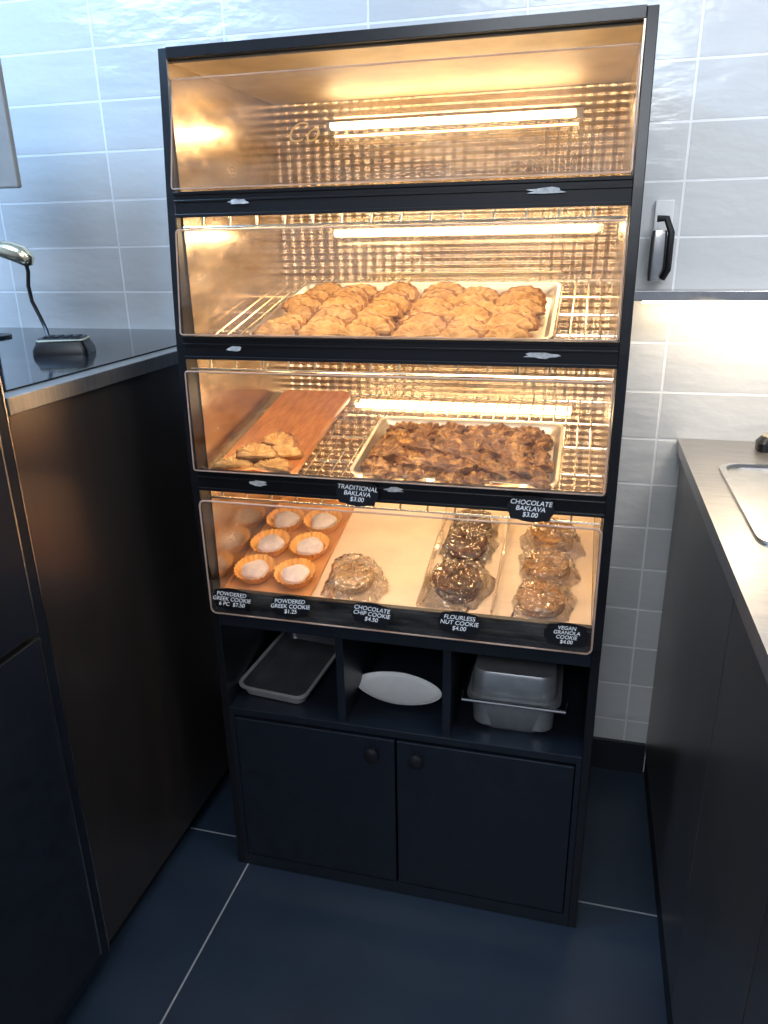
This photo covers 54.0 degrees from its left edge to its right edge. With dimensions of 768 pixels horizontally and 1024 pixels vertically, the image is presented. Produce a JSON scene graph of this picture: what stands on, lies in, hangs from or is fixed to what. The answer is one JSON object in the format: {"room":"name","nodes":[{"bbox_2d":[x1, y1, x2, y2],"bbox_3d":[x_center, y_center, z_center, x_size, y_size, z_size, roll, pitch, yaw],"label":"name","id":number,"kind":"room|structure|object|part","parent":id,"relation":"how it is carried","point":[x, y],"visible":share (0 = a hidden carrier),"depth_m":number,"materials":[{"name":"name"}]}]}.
{"room":"cafe","nodes":[
{"label":"cafe","id":0,"kind":"room"},
{"bbox_2d":[61,738,666,1023],"bbox_3d":[-0.343,1.454,0.481,4.400,0.050,4.200,4,21,14],"label":"floor","id":1,"kind":"structure","parent":0,"point":[215,938],"depth_m":1.69,"materials":[{"name":"tile"}]},
{"bbox_2d":[0,377,109,1023],"bbox_3d":[-1.077,0.515,1.085,0.756,1.330,0.956,4,21,14],"label":"base cabinet","id":2,"kind":"object","parent":1,"relation":"on","point":[54,938],"visible":1,"depth_m":1.34,"materials":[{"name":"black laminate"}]},
{"bbox_2d":[0,327,228,945],"bbox_3d":[-0.951,0.217,1.988,0.960,1.268,0.936,4,21,14],"label":"counter","id":3,"kind":"object","parent":1,"relation":"on","point":[99,436],"depth_m":1.64,"materials":[{"name":"metal"}]},
{"bbox_2d":[0,59,21,338],"bbox_3d":[-0.983,-0.762,1.828,0.400,0.682,0.210,4,21,14],"label":"display","id":4,"kind":"object","parent":3,"relation":"on","point":[9,168],"visible":1,"depth_m":1.66,"materials":[{"name":"grey plastic"}]},
{"bbox_2d":[0,241,49,335],"bbox_3d":[-0.991,-0.503,1.738,0.407,0.256,0.086,-4,20,-9],"label":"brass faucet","id":5,"kind":"object","parent":3,"relation":"on","point":[12,251],"visible":0.93,"depth_m":1.73,"materials":[{"name":"metal"}]},
{"bbox_2d":[33,334,95,355],"bbox_3d":[-0.722,-0.378,1.700,0.120,0.039,0.085,-3,20,-5],"label":"card terminal","id":6,"kind":"object","parent":3,"relation":"on","point":[69,344],"visible":1,"depth_m":1.67,"materials":[{"name":"black plastic"}]},
{"bbox_3d":[-0.969,-0.383,1.788,0.900,0.003,0.890,4,21,14],"label":"glass","id":7,"kind":"part","parent":3,"relation":"part of","materials":[{"name":"black glass"}]},
{"bbox_2d":[158,4,659,927],"bbox_3d":[0.083,-0.014,1.759,0.841,1.822,0.622,4,21,14],"label":"display case","id":8,"kind":"object","parent":1,"relation":"on","point":[511,148],"visible":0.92,"depth_m":1.67,"materials":[{"name":"black metal"}]},
{"bbox_3d":[-0.313,-0.047,1.869,0.018,1.822,0.600,4,21,14],"label":"panel","id":9,"kind":"part","parent":8,"relation":"part of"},
{"bbox_2d":[213,588,250,610],"bbox_3d":[-0.325,0.187,1.610,0.088,0.049,0.007,4,21,14],"label":"price tag","id":10,"kind":"object","parent":8,"relation":"attached to","point":[227,598],"visible":1,"depth_m":1.61,"materials":[{"name":"black plastic"}]},
{"bbox_2d":[223,390,349,473],"bbox_3d":[-0.216,-0.189,1.721,0.176,0.099,0.424,4,21,14],"label":"wooden serving board","id":11,"kind":"object","parent":8,"relation":"on","point":[308,415],"visible":0.62,"depth_m":1.75,"materials":[{"name":"brown wood"}]},
{"bbox_2d":[212,431,303,473],"bbox_3d":[-0.254,-0.127,1.571,0.175,0.059,0.130,4,21,14],"label":"pastries","id":12,"kind":"object","parent":11,"relation":"on","point":[274,453],"visible":1,"depth_m":1.54,"materials":[{"name":"brown food"}]},
{"bbox_2d":[239,632,335,703],"bbox_3d":[-0.222,0.383,1.895,0.184,0.047,0.278,6,21,20],"label":"baking pan","id":13,"kind":"object","parent":8,"relation":"in","point":[292,666],"visible":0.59,"depth_m":1.90,"materials":[{"name":"metal"}]},
{"bbox_2d":[225,497,354,595],"bbox_3d":[-0.216,0.078,1.823,0.204,0.105,0.379,4,21,14],"label":"wooden serving board","id":14,"kind":"object","parent":8,"relation":"in","point":[270,585],"visible":0.22,"depth_m":1.79,"materials":[{"name":"brown wood"}]},
{"bbox_2d":[233,554,275,583],"bbox_3d":[-0.295,0.135,1.725,0.098,0.046,0.095,4,21,14],"label":"cookie","id":15,"kind":"object","parent":14,"relation":"on","point":[257,568],"visible":1,"depth_m":1.72,"materials":[{"name":"food"}]},
{"bbox_2d":[250,529,290,556],"bbox_3d":[-0.272,0.079,1.806,0.098,0.046,0.095,4,21,14],"label":"cookie","id":16,"kind":"object","parent":14,"relation":"on","point":[273,542],"visible":0.96,"depth_m":1.80,"materials":[{"name":"food"}]},
{"bbox_2d":[266,507,304,532],"bbox_3d":[-0.246,0.022,1.887,0.098,0.046,0.095,4,21,14],"label":"cookie","id":17,"kind":"object","parent":14,"relation":"on","point":[285,519],"visible":0.94,"depth_m":1.88,"materials":[{"name":"food"}]},
{"bbox_2d":[273,558,315,588],"bbox_3d":[-0.201,0.143,1.699,0.098,0.046,0.095,4,21,14],"label":"cookie","id":18,"kind":"object","parent":14,"relation":"on","point":[296,573],"visible":1,"depth_m":1.70,"materials":[{"name":"food"}]},
{"bbox_2d":[289,532,329,559],"bbox_3d":[-0.175,0.085,1.784,0.098,0.046,0.095,4,21,14],"label":"cookie","id":19,"kind":"object","parent":14,"relation":"on","point":[307,545],"visible":0.97,"depth_m":1.78,"materials":[{"name":"food"}]},
{"bbox_2d":[303,507,341,533],"bbox_3d":[-0.151,0.026,1.869,0.098,0.046,0.095,4,21,14],"label":"cookie","id":20,"kind":"object","parent":14,"relation":"on","point":[325,522],"visible":0.93,"depth_m":1.86,"materials":[{"name":"food"}]},
{"bbox_2d":[271,595,309,617],"bbox_3d":[-0.196,0.198,1.579,0.088,0.049,0.007,4,21,14],"label":"price tag","id":21,"kind":"object","parent":8,"relation":"attached to","point":[290,606],"visible":1,"depth_m":1.58,"materials":[{"name":"black plastic"}]},
{"bbox_2d":[323,552,387,595],"bbox_3d":[-0.060,0.142,1.689,0.158,0.074,0.178,4,21,14],"label":"cookies","id":22,"kind":"object","parent":8,"relation":"in","point":[356,577],"visible":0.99,"depth_m":1.66,"materials":[{"name":"food"}]},
{"bbox_2d":[336,481,378,506],"bbox_3d":[-0.052,-0.035,1.454,0.086,0.049,0.007,4,21,14],"label":"price tag","id":23,"kind":"object","parent":8,"relation":"attached to","point":[355,493],"visible":1,"depth_m":1.45,"materials":[{"name":"black plastic"}]},
{"bbox_2d":[351,602,391,625],"bbox_3d":[-0.025,0.208,1.535,0.086,0.049,0.007,4,21,14],"label":"price tag","id":24,"kind":"object","parent":8,"relation":"attached to","point":[372,614],"visible":1,"depth_m":1.53,"materials":[{"name":"black plastic"}]},
{"bbox_2d":[359,671,441,704],"bbox_3d":[0.034,0.418,1.779,0.210,0.039,0.084,4,21,14],"label":"paper plate","id":25,"kind":"object","parent":8,"relation":"in","point":[399,688],"visible":0.97,"depth_m":1.78,"materials":[{"name":"white paper"}]},
{"bbox_2d":[249,282,560,338],"bbox_3d":[0.055,-0.404,1.519,0.575,0.092,0.342,4,21,14],"label":"tray","id":26,"kind":"object","parent":8,"relation":"on","point":[552,290],"visible":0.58,"depth_m":1.59,"materials":[{"name":"metal"}]},
{"bbox_2d":[252,281,546,338],"bbox_3d":[0.038,-0.394,1.483,0.550,0.099,0.308,4,21,14],"label":"pastries","id":27,"kind":"object","parent":26,"relation":"in","point":[449,309],"visible":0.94,"depth_m":1.46,"materials":[{"name":"brown food"}]},
{"bbox_2d":[350,416,563,487],"bbox_3d":[0.158,-0.125,1.552,0.405,0.074,0.270,4,21,14],"label":"tray","id":28,"kind":"object","parent":8,"relation":"on","point":[556,430],"visible":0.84,"depth_m":1.62,"materials":[{"name":"metal"}]},
{"bbox_2d":[360,421,554,488],"bbox_3d":[0.152,-0.120,1.530,0.390,0.089,0.255,4,21,14],"label":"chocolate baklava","id":29,"kind":"object","parent":28,"relation":"in","point":[449,452],"visible":0.96,"depth_m":1.50,"materials":[{"name":"brown food"}]},
{"bbox_2d":[421,558,495,605],"bbox_3d":[0.161,0.154,1.630,0.156,0.082,0.170,4,21,14],"label":"cookies","id":30,"kind":"object","parent":8,"relation":"in","point":[454,581],"visible":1,"depth_m":1.61,"materials":[{"name":"food"}]},
{"bbox_2d":[438,611,480,634],"bbox_3d":[0.149,0.220,1.491,0.086,0.049,0.007,4,21,14],"label":"price tag","id":31,"kind":"object","parent":8,"relation":"attached to","point":[454,622],"visible":1,"depth_m":1.49,"materials":[{"name":"black plastic"}]},
{"bbox_2d":[439,526,498,569],"bbox_3d":[0.195,0.076,1.740,0.138,0.075,0.132,4,21,14],"label":"cookies","id":32,"kind":"object","parent":8,"relation":"on","point":[469,542],"visible":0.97,"depth_m":1.72,"materials":[{"name":"food"}]},
{"bbox_2d":[449,509,500,532],"bbox_3d":[0.218,0.026,1.824,0.124,0.057,0.117,4,21,14],"label":"cookies","id":33,"kind":"object","parent":8,"relation":"on","point":[487,526],"visible":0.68,"depth_m":1.81,"materials":[{"name":"food"}]},
{"bbox_2d":[460,654,569,732],"bbox_3d":[0.303,0.389,1.715,0.236,0.144,0.227,4,21,14],"label":"pan","id":34,"kind":"object","parent":8,"relation":"in","point":[520,695],"visible":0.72,"depth_m":1.64,"materials":[{"name":"metal"}]},
{"bbox_3d":[0.279,0.409,1.623,0.236,0.008,0.035,4,21,14],"label":"handle","id":35,"kind":"part","parent":34,"relation":"part of","materials":[{"name":"silver metal"}]},
{"bbox_2d":[507,495,553,521],"bbox_3d":[0.268,-0.006,1.377,0.086,0.049,0.007,4,21,14],"label":"price tag","id":36,"kind":"object","parent":8,"relation":"attached to","point":[523,508],"visible":1,"depth_m":1.38,"materials":[{"name":"black plastic"}]},
{"bbox_2d":[511,579,577,619],"bbox_3d":[0.333,0.183,1.568,0.138,0.067,0.137,4,21,14],"label":"cookies","id":37,"kind":"object","parent":8,"relation":"in","point":[537,599],"visible":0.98,"depth_m":1.55,"materials":[{"name":"food"}]},
{"bbox_2d":[518,547,580,583],"bbox_3d":[0.364,0.117,1.664,0.143,0.063,0.129,4,21,14],"label":"cookies","id":38,"kind":"object","parent":8,"relation":"in","point":[547,564],"visible":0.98,"depth_m":1.64,"materials":[{"name":"food"}]},
{"bbox_2d":[519,517,585,553],"bbox_3d":[0.392,0.051,1.749,0.154,0.074,0.124,4,21,14],"label":"cookies","id":39,"kind":"object","parent":8,"relation":"on","point":[560,539],"visible":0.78,"depth_m":1.72,"materials":[{"name":"food"}]},
{"bbox_2d":[544,623,589,646],"bbox_3d":[0.349,0.235,1.442,0.086,0.049,0.007,4,21,14],"label":"price tag","id":40,"kind":"object","parent":8,"relation":"attached to","point":[559,634],"visible":1,"depth_m":1.44,"materials":[{"name":"black plastic"}]},
{"bbox_3d":[0.484,0.011,1.669,0.018,1.822,0.600,4,21,14],"label":"panel","id":41,"kind":"part","parent":8,"relation":"part of","materials":[{"name":"black metal"}]},
{"bbox_2d":[644,438,767,1023],"bbox_3d":[0.872,0.739,0.816,0.911,1.022,2.498,4,21,14],"label":"counter","id":42,"kind":"object","parent":1,"relation":"on","point":[706,767],"depth_m":1.31,"materials":[{"name":"metal"}]},
{"bbox_2d":[676,438,767,684],"bbox_3d":[0.863,0.280,0.649,0.911,0.030,2.498,4,21,14],"label":"countertop","id":43,"kind":"structure","parent":42,"relation":"on","point":[743,559],"depth_m":1.31,"materials":[{"name":"silver metal"}]},
{"bbox_2d":[719,463,767,544],"bbox_3d":[0.885,0.082,1.430,0.430,0.207,0.490,4,21,14],"label":"sink basin","id":44,"kind":"object","parent":42,"relation":"in","point":[744,486],"depth_m":1.47,"materials":[{"name":"silver metal"}]},
{"bbox_2d":[755,433,767,452],"bbox_3d":[0.910,-0.163,1.762,0.072,0.038,0.052,4,21,14],"label":"soap dish","id":45,"kind":"object","parent":42,"relation":"on","point":[761,443],"visible":1,"depth_m":1.75,"materials":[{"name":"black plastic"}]},
{"bbox_2d":[0,0,767,771],"bbox_3d":[0.172,-0.605,1.947,4.400,2.800,0.100,4,21,14],"label":"wall","id":46,"kind":"structure","parent":0,"point":[82,81],"depth_m":1.90,"materials":[{"name":"white tile"}]},
{"bbox_2d":[591,736,645,773],"bbox_3d":[0.211,0.685,2.350,1.140,0.100,0.012,4,21,14],"label":"baseboard","id":47,"kind":"structure","parent":46,"relation":"attached to","point":[607,753],"depth_m":2.22,"materials":[{"name":"black laminate"}]},
{"bbox_2d":[646,200,674,280],"bbox_3d":[0.636,-0.622,1.728,0.053,0.175,0.054,4,21,14],"label":"wall dispenser","id":48,"kind":"object","parent":46,"relation":"attached to","point":[661,240],"visible":1,"depth_m":1.72,"materials":[{"name":"silver metal"}]},
{"bbox_3d":[0.638,-0.602,1.719,0.042,0.141,0.018,11,23,31],"label":"lever","id":49,"kind":"part","parent":48,"relation":"part of","materials":[{"name":"black plastic"}]},
{"bbox_2d":[634,289,767,303],"bbox_3d":[1.041,-0.474,1.658,0.960,0.028,0.074,4,21,14],"label":"wall shelf","id":50,"kind":"object","parent":46,"relation":"attached to","point":[683,296],"visible":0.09,"depth_m":1.71,"materials":[{"name":"silver metal"}]}
]}

